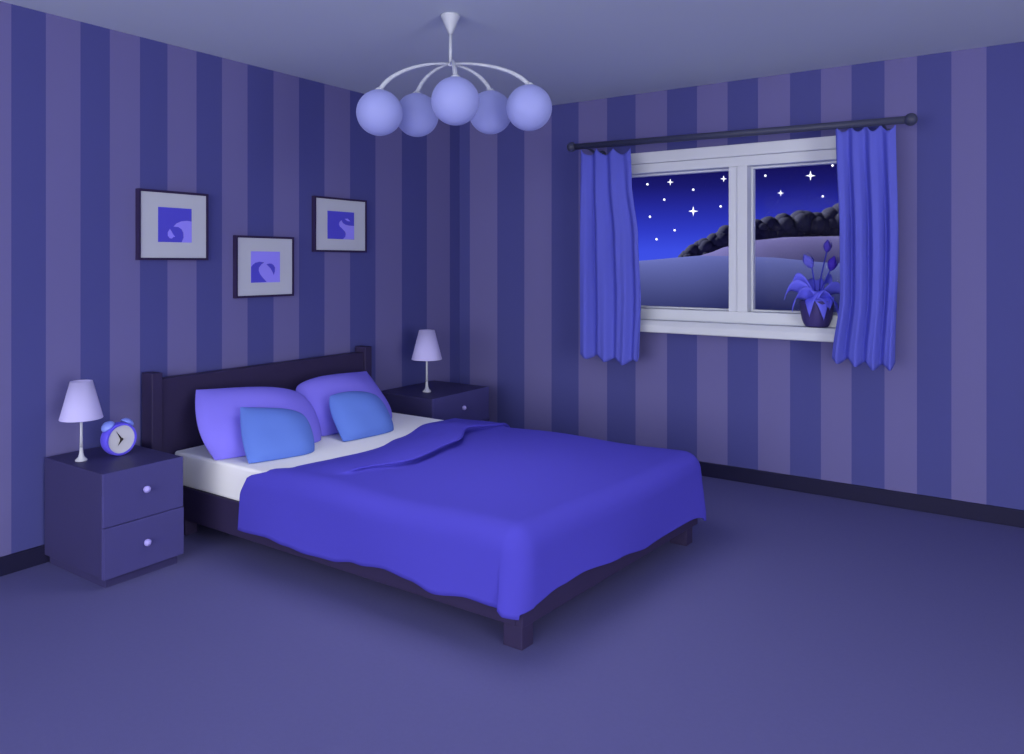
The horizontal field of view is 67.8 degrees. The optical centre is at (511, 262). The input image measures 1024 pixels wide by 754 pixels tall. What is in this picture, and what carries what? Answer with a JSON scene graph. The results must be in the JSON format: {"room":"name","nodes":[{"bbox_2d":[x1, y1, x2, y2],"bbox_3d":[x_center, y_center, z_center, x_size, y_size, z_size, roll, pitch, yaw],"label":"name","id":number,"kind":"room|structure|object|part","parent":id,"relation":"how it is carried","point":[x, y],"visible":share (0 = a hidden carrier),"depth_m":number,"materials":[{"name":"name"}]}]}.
{"room":"bedroom","nodes":[
{"label":"bedroom","id":0,"kind":"room"},
{"bbox_2d":[0,1,459,556],"bbox_3d":[-3.000,0.119,2.883,0.200,2.900,9.200,0,0,34],"label":"wall","id":1,"kind":"structure","parent":0,"point":[91,116],"depth_m":4.28,"materials":[{"name":"paper"}]},
{"bbox_2d":[0,544,49,576],"bbox_3d":[-2.966,1.425,2.739,0.018,0.088,9.000,0,0,34],"label":"baseboard","id":2,"kind":"structure","parent":1,"relation":"attached to","point":[11,563],"depth_m":3.65,"materials":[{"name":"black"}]},
{"bbox_2d":[135,188,208,259],"bbox_3d":[-1.906,-0.209,4.287,0.031,0.387,0.423,0,0,34],"label":"framed picture","id":3,"kind":"object","parent":1,"relation":"attached to","point":[169,225],"visible":1,"depth_m":4.27,"materials":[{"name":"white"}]},
{"bbox_2d":[158,207,191,242],"bbox_3d":[-1.895,-0.213,4.285,0.002,0.194,0.203,0,0,34],"label":"print","id":4,"kind":"object","parent":3,"relation":"attached to","point":[174,223],"depth_m":4.28,"materials":[{"name":"blue paper"}]},
{"bbox_2d":[233,235,293,297],"bbox_3d":[-1.558,0.023,4.799,0.031,0.382,0.440,0,0,34],"label":"framed picture","id":5,"kind":"object","parent":1,"relation":"attached to","point":[263,266],"visible":1,"depth_m":4.77,"materials":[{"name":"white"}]},
{"bbox_2d":[251,251,279,282],"bbox_3d":[-1.550,0.025,4.793,0.002,0.195,0.220,0,0,34],"label":"print","id":6,"kind":"object","parent":5,"relation":"attached to","point":[265,265],"depth_m":4.79,"materials":[{"name":"blue"}]},
{"bbox_2d":[312,196,366,252],"bbox_3d":[-1.201,-0.265,5.325,0.031,0.377,0.487,0,0,34],"label":"framed picture","id":7,"kind":"object","parent":1,"relation":"attached to","point":[338,224],"visible":1,"depth_m":5.30,"materials":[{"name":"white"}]},
{"bbox_2d":[327,211,353,239],"bbox_3d":[-1.193,-0.263,5.317,0.002,0.192,0.248,0,0,34],"label":"print","id":8,"kind":"object","parent":7,"relation":"attached to","point":[340,224],"depth_m":5.31,"materials":[{"name":"blue paper"}]},
{"bbox_2d":[0,476,1023,753],"bbox_3d":[0.128,1.594,0.637,7.900,0.250,9.400,0,0,34],"label":"floor","id":9,"kind":"structure","parent":0,"point":[789,621],"depth_m":2.87,"materials":[{"name":"carpet"}]},
{"bbox_2d":[45,445,183,587],"bbox_3d":[-1.932,1.209,3.717,0.586,0.520,0.390,0,0,34],"label":"nightstand","id":10,"kind":"object","parent":9,"relation":"on","point":[110,520],"visible":0.99,"depth_m":3.57,"materials":[{"name":"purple wood"}]},
{"bbox_2d":[59,380,102,461],"bbox_3d":[-2.069,0.758,3.659,0.188,0.382,0.188,0,0,34],"label":"table lamp","id":11,"kind":"object","parent":10,"relation":"on","point":[81,404],"visible":1,"depth_m":3.61,"materials":[{"name":"white fabric"}]},
{"bbox_3d":[-2.069,0.657,3.659,0.188,0.181,0.188,0,0,34],"label":"lamp shade","id":12,"kind":"part","parent":11,"relation":"part of","materials":[{"name":"blue"}]},
{"bbox_3d":[-2.069,0.757,3.659,0.015,0.256,0.015,0,0,34],"label":"stem","id":13,"kind":"part","parent":11,"relation":"part of","materials":[{"name":"silver metal"}]},
{"bbox_2d":[100,418,136,455],"bbox_3d":[-1.955,0.862,3.774,0.083,0.174,0.160,0,0,32],"label":"alarm clock","id":14,"kind":"object","parent":10,"relation":"on","point":[118,438],"visible":1,"depth_m":3.74,"materials":[{"name":"blue"}]},
{"bbox_3d":[-1.728,1.071,3.578,0.014,0.243,0.390,0,0,34],"label":"drawer","id":15,"kind":"part","parent":10,"relation":"part of","materials":[{"name":"purple wood"}]},
{"bbox_3d":[-1.726,1.309,3.577,0.020,0.230,0.390,0,0,34],"label":"drawer","id":16,"kind":"part","parent":10,"relation":"part of","materials":[{"name":"purple wood"}]},
{"bbox_3d":[-1.709,1.059,3.565,0.034,0.033,0.033,0,0,34],"label":"knob","id":17,"kind":"part","parent":10,"relation":"part of","materials":[{"name":"blue"}]},
{"bbox_3d":[-1.704,1.307,3.562,0.034,0.033,0.033,0,0,34],"label":"knob","id":18,"kind":"part","parent":10,"relation":"part of","materials":[{"name":"blue"}]},
{"bbox_2d":[142,345,696,650],"bbox_3d":[-0.501,1.031,4.097,2.528,0.876,1.640,0,0,34],"label":"bed","id":19,"kind":"object","parent":9,"relation":"on","point":[169,423],"visible":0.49,"depth_m":4.09,"materials":[{"name":"brown wood"}]},
{"bbox_3d":[-1.949,1.031,4.126,0.100,0.876,0.062,0,0,34],"label":"headboard post","id":20,"kind":"part","parent":19,"relation":"part of","materials":[{"name":"brown wood"}]},
{"bbox_3d":[-1.778,1.425,4.157,0.098,0.088,0.070,0,0,34],"label":"leg","id":21,"kind":"part","parent":19,"relation":"part of","materials":[{"name":"brown wood"}]},
{"bbox_3d":[-1.506,0.990,4.779,0.074,0.718,1.515,0,0,34],"label":"headboard","id":22,"kind":"part","parent":19,"relation":"part of","materials":[{"name":"brown wood"}]},
{"bbox_2d":[175,412,442,500],"bbox_3d":[-0.442,1.117,4.101,2.401,0.180,1.478,0,0,34],"label":"mattress","id":23,"kind":"object","parent":19,"relation":"on","point":[224,477],"visible":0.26,"depth_m":4.04,"materials":[{"name":"white fabric"}]},
{"bbox_2d":[195,387,320,459],"bbox_3d":[-1.408,0.862,4.282,0.707,0.325,0.359,0,0,-44],"label":"pillow","id":24,"kind":"object","parent":23,"relation":"on","point":[217,411],"visible":0.69,"depth_m":4.16,"materials":[{"name":"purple fabric"}]},
{"bbox_2d":[240,407,314,463],"bbox_3d":[-1.255,0.898,4.097,0.408,0.252,0.248,0,0,-40],"label":"cushion","id":25,"kind":"object","parent":23,"relation":"on","point":[268,434],"visible":1,"depth_m":4.03,"materials":[{"name":"blue fabric"}]},
{"bbox_2d":[296,371,391,435],"bbox_3d":[-1.055,0.871,4.840,0.346,0.306,0.707,0,0,33],"label":"pillow","id":26,"kind":"object","parent":23,"relation":"on","point":[318,391],"visible":0.62,"depth_m":4.73,"materials":[{"name":"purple fabric"}]},
{"bbox_2d":[329,391,393,441],"bbox_3d":[-0.904,0.903,4.600,0.256,0.242,0.431,0,0,41],"label":"cushion","id":27,"kind":"object","parent":23,"relation":"on","point":[356,415],"visible":1,"depth_m":4.52,"materials":[{"name":"blue fabric"}]},
{"bbox_2d":[238,418,705,619],"bbox_3d":[-0.144,1.152,3.899,1.819,0.414,1.634,0,0,34],"label":"duvet","id":28,"kind":"object","parent":23,"relation":"on","point":[500,516],"visible":1,"depth_m":3.41,"materials":[{"name":"blue fabric"}]},
{"bbox_3d":[-0.922,1.294,3.548,2.287,0.174,0.035,0,0,34],"label":"rail","id":29,"kind":"part","parent":19,"relation":"part of","materials":[{"name":"brown wood"}]},
{"bbox_3d":[-1.059,1.031,5.429,0.106,0.876,0.063,0,0,34],"label":"headboard post","id":30,"kind":"part","parent":19,"relation":"part of","materials":[{"name":"brown wood"}]},
{"bbox_3d":[0.024,1.425,2.934,0.093,0.088,0.070,0,0,34],"label":"leg","id":31,"kind":"part","parent":19,"relation":"part of","materials":[{"name":"brown wood"}]},
{"bbox_3d":[0.497,1.294,3.463,0.036,0.174,1.498,0,0,39],"label":"foot rail","id":32,"kind":"part","parent":19,"relation":"part of","materials":[{"name":"brown wood"}]},
{"bbox_3d":[0.888,1.425,4.000,0.097,0.088,0.070,0,0,34],"label":"leg","id":33,"kind":"part","parent":19,"relation":"part of","materials":[{"name":"brown wood"}]},
{"bbox_2d":[381,381,488,420],"bbox_3d":[-0.572,1.209,5.719,0.586,0.520,0.660,0,0,34],"label":"nightstand","id":34,"kind":"object","parent":9,"relation":"on","point":[446,400],"visible":0.48,"depth_m":5.55,"materials":[{"name":"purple wood"}]},
{"bbox_2d":[412,329,441,392],"bbox_3d":[-0.627,0.722,5.611,0.224,0.455,0.224,0,0,34],"label":"table lamp","id":35,"kind":"object","parent":34,"relation":"on","point":[426,348],"visible":1,"depth_m":5.55,"materials":[{"name":"fabric"}]},
{"bbox_3d":[-0.627,0.721,5.611,0.018,0.305,0.018,0,0,34],"label":"stem","id":36,"kind":"part","parent":35,"relation":"part of","materials":[{"name":"silver metal"}]},
{"bbox_3d":[-0.627,0.602,5.611,0.224,0.215,0.224,0,0,34],"label":"lamp shade","id":37,"kind":"part","parent":35,"relation":"part of","materials":[{"name":"blue"}]},
{"bbox_3d":[-0.368,1.071,5.580,0.014,0.243,0.660,0,0,34],"label":"drawer","id":38,"kind":"part","parent":34,"relation":"part of","materials":[{"name":"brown wood"}]},
{"bbox_2d":[0,0,1023,104],"bbox_3d":[0.128,-1.331,0.637,7.900,0.200,9.400,0,0,34],"label":"ceiling","id":39,"kind":"structure","parent":0,"point":[573,50],"depth_m":4.12,"materials":[{"name":"white paint"}]},
{"bbox_2d":[356,12,551,136],"bbox_3d":[-0.260,-0.922,3.708,0.820,0.615,0.694,0,0,34],"label":"chandelier","id":40,"kind":"object","parent":39,"relation":"hanging from","point":[454,100],"visible":1,"depth_m":3.63,"materials":[{"name":"white glass"}]},
{"bbox_3d":[-0.640,-0.726,3.681,0.222,0.222,0.222,0,0,34],"label":"glass globe","id":41,"kind":"part","parent":40,"relation":"part of","materials":[{"name":"blue"}]},
{"bbox_3d":[-0.481,-0.910,3.720,0.371,0.167,0.044,0,0,-14],"label":"arm","id":42,"kind":"part","parent":40,"relation":"part of","materials":[{"name":"silver metal"}]},
{"bbox_3d":[-0.485,-0.756,3.891,0.222,0.222,0.222,0,0,34],"label":"glass globe","id":43,"kind":"part","parent":40,"relation":"part of","materials":[{"name":"blue"}]},
{"bbox_3d":[-0.407,-0.926,3.838,0.233,0.136,0.044,0,0,34],"label":"arm","id":44,"kind":"part","parent":40,"relation":"part of","materials":[{"name":"silver metal"}]},
{"bbox_3d":[-0.305,-1.055,3.781,0.028,0.162,0.028,0,0,34],"label":"rod","id":45,"kind":"part","parent":40,"relation":"part of","materials":[{"name":"silver metal"}]},
{"bbox_3d":[-0.285,-0.920,3.630,0.043,0.149,0.305,0,0,-11],"label":"arm","id":46,"kind":"part","parent":40,"relation":"part of","materials":[{"name":"silver metal"}]},
{"bbox_3d":[-0.260,-0.744,3.501,0.222,0.222,0.222,0,0,34],"label":"glass globe","id":47,"kind":"part","parent":40,"relation":"part of","materials":[{"name":"blue"}]},
{"bbox_3d":[-0.199,-0.932,3.842,0.246,0.123,0.043,0,0,-29],"label":"arm","id":48,"kind":"part","parent":40,"relation":"part of","materials":[{"name":"silver metal"}]},
{"bbox_3d":[-0.110,-0.769,3.891,0.222,0.222,0.222,0,0,34],"label":"glass globe","id":49,"kind":"part","parent":40,"relation":"part of","materials":[{"name":"blue"}]},
{"bbox_3d":[-0.102,-0.922,3.721,0.423,0.144,0.044,0,0,12],"label":"arm","id":50,"kind":"part","parent":40,"relation":"part of","materials":[{"name":"silver metal"}]},
{"bbox_3d":[0.083,-0.750,3.681,0.222,0.222,0.222,0,0,34],"label":"glass globe","id":51,"kind":"part","parent":40,"relation":"part of","materials":[{"name":"blue"}]},
{"bbox_2d":[460,42,1023,509],"bbox_3d":[2.713,0.119,4.442,7.500,2.900,0.200,0,0,34],"label":"wall","id":52,"kind":"structure","parent":0,"point":[946,421],"depth_m":4.89,"materials":[{"name":"paper"}]},
{"bbox_2d":[631,136,837,341],"bbox_3d":[1.446,-0.154,5.175,1.860,1.278,0.292,0,0,34],"label":"window","id":53,"kind":"structure","parent":52,"relation":"in","point":[741,319],"depth_m":5.11,"materials":[{"name":"white paint"}]},
{"bbox_3d":[1.179,-0.161,5.478,0.838,0.976,0.050,0,0,34],"label":"sash","id":54,"kind":"part","parent":53,"relation":"part of","materials":[{"name":"glass"}]},
{"bbox_3d":[1.406,0.444,5.117,1.860,0.082,0.151,0,0,34],"label":"sill","id":55,"kind":"part","parent":53,"relation":"part of","materials":[{"name":"white paint"}]},
{"bbox_3d":[1.894,-0.161,4.992,0.633,0.976,0.050,0,0,34],"label":"sash","id":56,"kind":"part","parent":53,"relation":"part of","materials":[{"name":"clear glass"}]},
{"bbox_2d":[784,239,839,327],"bbox_3d":[1.898,0.126,4.777,0.335,0.554,0.264,0,0,34],"label":"potted plant","id":57,"kind":"object","parent":53,"relation":"on","point":[817,303],"visible":0.96,"depth_m":4.76,"materials":[{"name":"blue plant"}]},
{"bbox_3d":[1.900,0.145,4.792,0.034,0.236,0.010,0,0,2],"label":"stem","id":58,"kind":"part","parent":57,"relation":"part of","materials":[{"name":"blue plant"}]},
{"bbox_3d":[1.917,0.320,4.792,0.204,0.166,0.204,0,0,34],"label":"pot","id":59,"kind":"part","parent":57,"relation":"part of","materials":[{"name":"blue"}]},
{"bbox_3d":[1.956,0.095,4.800,0.070,0.337,0.011,0,0,-15],"label":"stem","id":60,"kind":"part","parent":57,"relation":"part of","materials":[{"name":"blue plant"}]},
{"bbox_2d":[567,113,917,154],"bbox_3d":[1.410,-0.822,5.033,2.282,0.122,0.285,0,0,34],"label":"curtain rod","id":61,"kind":"object","parent":52,"relation":"attached to","point":[910,119],"visible":0.95,"depth_m":4.81,"materials":[{"name":"black metal"}]},
{"bbox_2d":[580,148,640,364],"bbox_3d":[0.702,-0.056,5.398,0.476,1.540,0.069,0,0,33],"label":"curtain","id":62,"kind":"object","parent":61,"relation":"hanging from","point":[610,287],"visible":1,"depth_m":5.40,"materials":[{"name":"blue fabric"}]},
{"bbox_2d":[832,125,898,370],"bbox_3d":[2.069,-0.101,4.467,0.358,1.449,0.075,0,0,34],"label":"curtain","id":63,"kind":"object","parent":61,"relation":"hanging from","point":[865,331],"visible":1,"depth_m":4.46,"materials":[{"name":"blue fabric"}]},
{"bbox_2d":[699,461,1023,527],"bbox_3d":[2.659,1.421,4.347,7.482,0.096,0.018,0,0,34],"label":"baseboard","id":64,"kind":"structure","parent":52,"relation":"attached to","point":[917,502],"depth_m":4.65,"materials":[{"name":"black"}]},
{"label":"outside","id":65,"kind":"structure","parent":0,"visible":0},
{"bbox_2d":[639,256,839,311],"bbox_3d":[10.000,4.884,55.000,143.584,10.834,106.438,0,0,34],"label":"snowy ground","id":66,"kind":"structure","parent":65,"point":[691,281],"depth_m":49.71,"materials":[{"name":"blue"}]},
{"bbox_3d":[140.199,10.569,213.516,600.000,0.200,499.400,0,0,34],"label":"ground","id":67,"kind":"structure","parent":0,"visible":0},
{"bbox_2d":[700,236,839,262],"bbox_3d":[70.000,5.463,100.000,129.286,18.014,98.507,0,0,34],"label":"hill","id":68,"kind":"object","parent":67,"relation":"on","point":[794,248],"visible":0.06,"depth_m":94.66,"materials":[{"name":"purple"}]},
{"bbox_2d":[678,250,688,256],"bbox_3d":[24.197,0.682,106.044,2.368,4.965,2.427,0,0,34],"label":"tree","id":69,"kind":"object","parent":68,"relation":"on","point":[682,254],"visible":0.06,"depth_m":105.44,"materials":[{"name":"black plant"}]},
{"bbox_2d":[684,244,697,255],"bbox_3d":[25.158,0.266,105.969,3.270,5.798,3.212,0,0,34],"label":"tree","id":70,"kind":"object","parent":68,"relation":"on","point":[691,250],"visible":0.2,"depth_m":105.19,"materials":[{"name":"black plant"}]},
{"bbox_2d":[694,238,712,255],"bbox_3d":[26.750,-0.225,106.030,3.761,6.502,3.666,0,0,34],"label":"tree","id":71,"kind":"object","parent":68,"relation":"on","point":[704,245],"visible":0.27,"depth_m":104.80,"materials":[{"name":"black plant"}]},
{"bbox_2d":[707,233,723,251],"bbox_3d":[28.147,-0.844,106.102,3.834,6.626,4.105,0,0,34],"label":"tree","id":72,"kind":"object","parent":68,"relation":"on","point":[717,243],"visible":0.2,"depth_m":104.70,"materials":[{"name":"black plant"}]},
{"bbox_2d":[716,225,728,246],"bbox_3d":[29.826,-1.767,106.089,4.182,7.080,4.250,0,0,34],"label":"tree","id":73,"kind":"object","parent":68,"relation":"on","point":[722,233],"visible":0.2,"depth_m":104.83,"materials":[{"name":"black plant"}]},
{"bbox_2d":[755,219,769,239],"bbox_3d":[33.987,-2.659,105.938,4.219,6.916,4.315,0,0,34],"label":"tree","id":74,"kind":"object","parent":68,"relation":"on","point":[761,229],"visible":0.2,"depth_m":104.37,"materials":[{"name":"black plant"}]},
{"bbox_2d":[760,216,781,238],"bbox_3d":[35.776,-2.939,106.104,4.544,7.198,4.399,0,0,34],"label":"tree","id":75,"kind":"object","parent":68,"relation":"on","point":[772,223],"visible":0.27,"depth_m":104.76,"materials":[{"name":"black plant"}]},
{"bbox_2d":[775,213,797,237],"bbox_3d":[37.725,-3.227,105.985,4.269,7.496,4.723,0,0,34],"label":"tree","id":76,"kind":"object","parent":68,"relation":"on","point":[788,229],"visible":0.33,"depth_m":104.27,"materials":[{"name":"black plant"}]},
{"bbox_2d":[790,210,814,236],"bbox_3d":[40.119,-3.489,106.046,4.965,7.741,4.571,0,0,34],"label":"tree","id":77,"kind":"object","parent":68,"relation":"on","point":[802,220],"visible":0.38,"depth_m":104.44,"materials":[{"name":"black plant"}]},
{"bbox_2d":[808,212,830,236],"bbox_3d":[42.407,-3.361,105.932,4.587,7.486,4.850,0,0,34],"label":"tree","id":78,"kind":"object","parent":68,"relation":"on","point":[819,225],"visible":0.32,"depth_m":104.21,"materials":[{"name":"black plant"}]},
{"bbox_2d":[821,207,839,235],"bbox_3d":[44.492,-3.713,106.090,4.765,8.189,4.734,0,0,34],"label":"tree","id":79,"kind":"object","parent":68,"relation":"on","point":[829,213],"visible":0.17,"depth_m":104.47,"materials":[{"name":"black plant"}]},
{"bbox_2d":[832,203,838,228],"bbox_3d":[46.166,-4.131,106.020,5.471,9.026,5.293,0,0,34],"label":"tree","id":80,"kind":"object","parent":68,"relation":"on","point":[836,206],"visible":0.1,"depth_m":104.52,"materials":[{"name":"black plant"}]}
]}

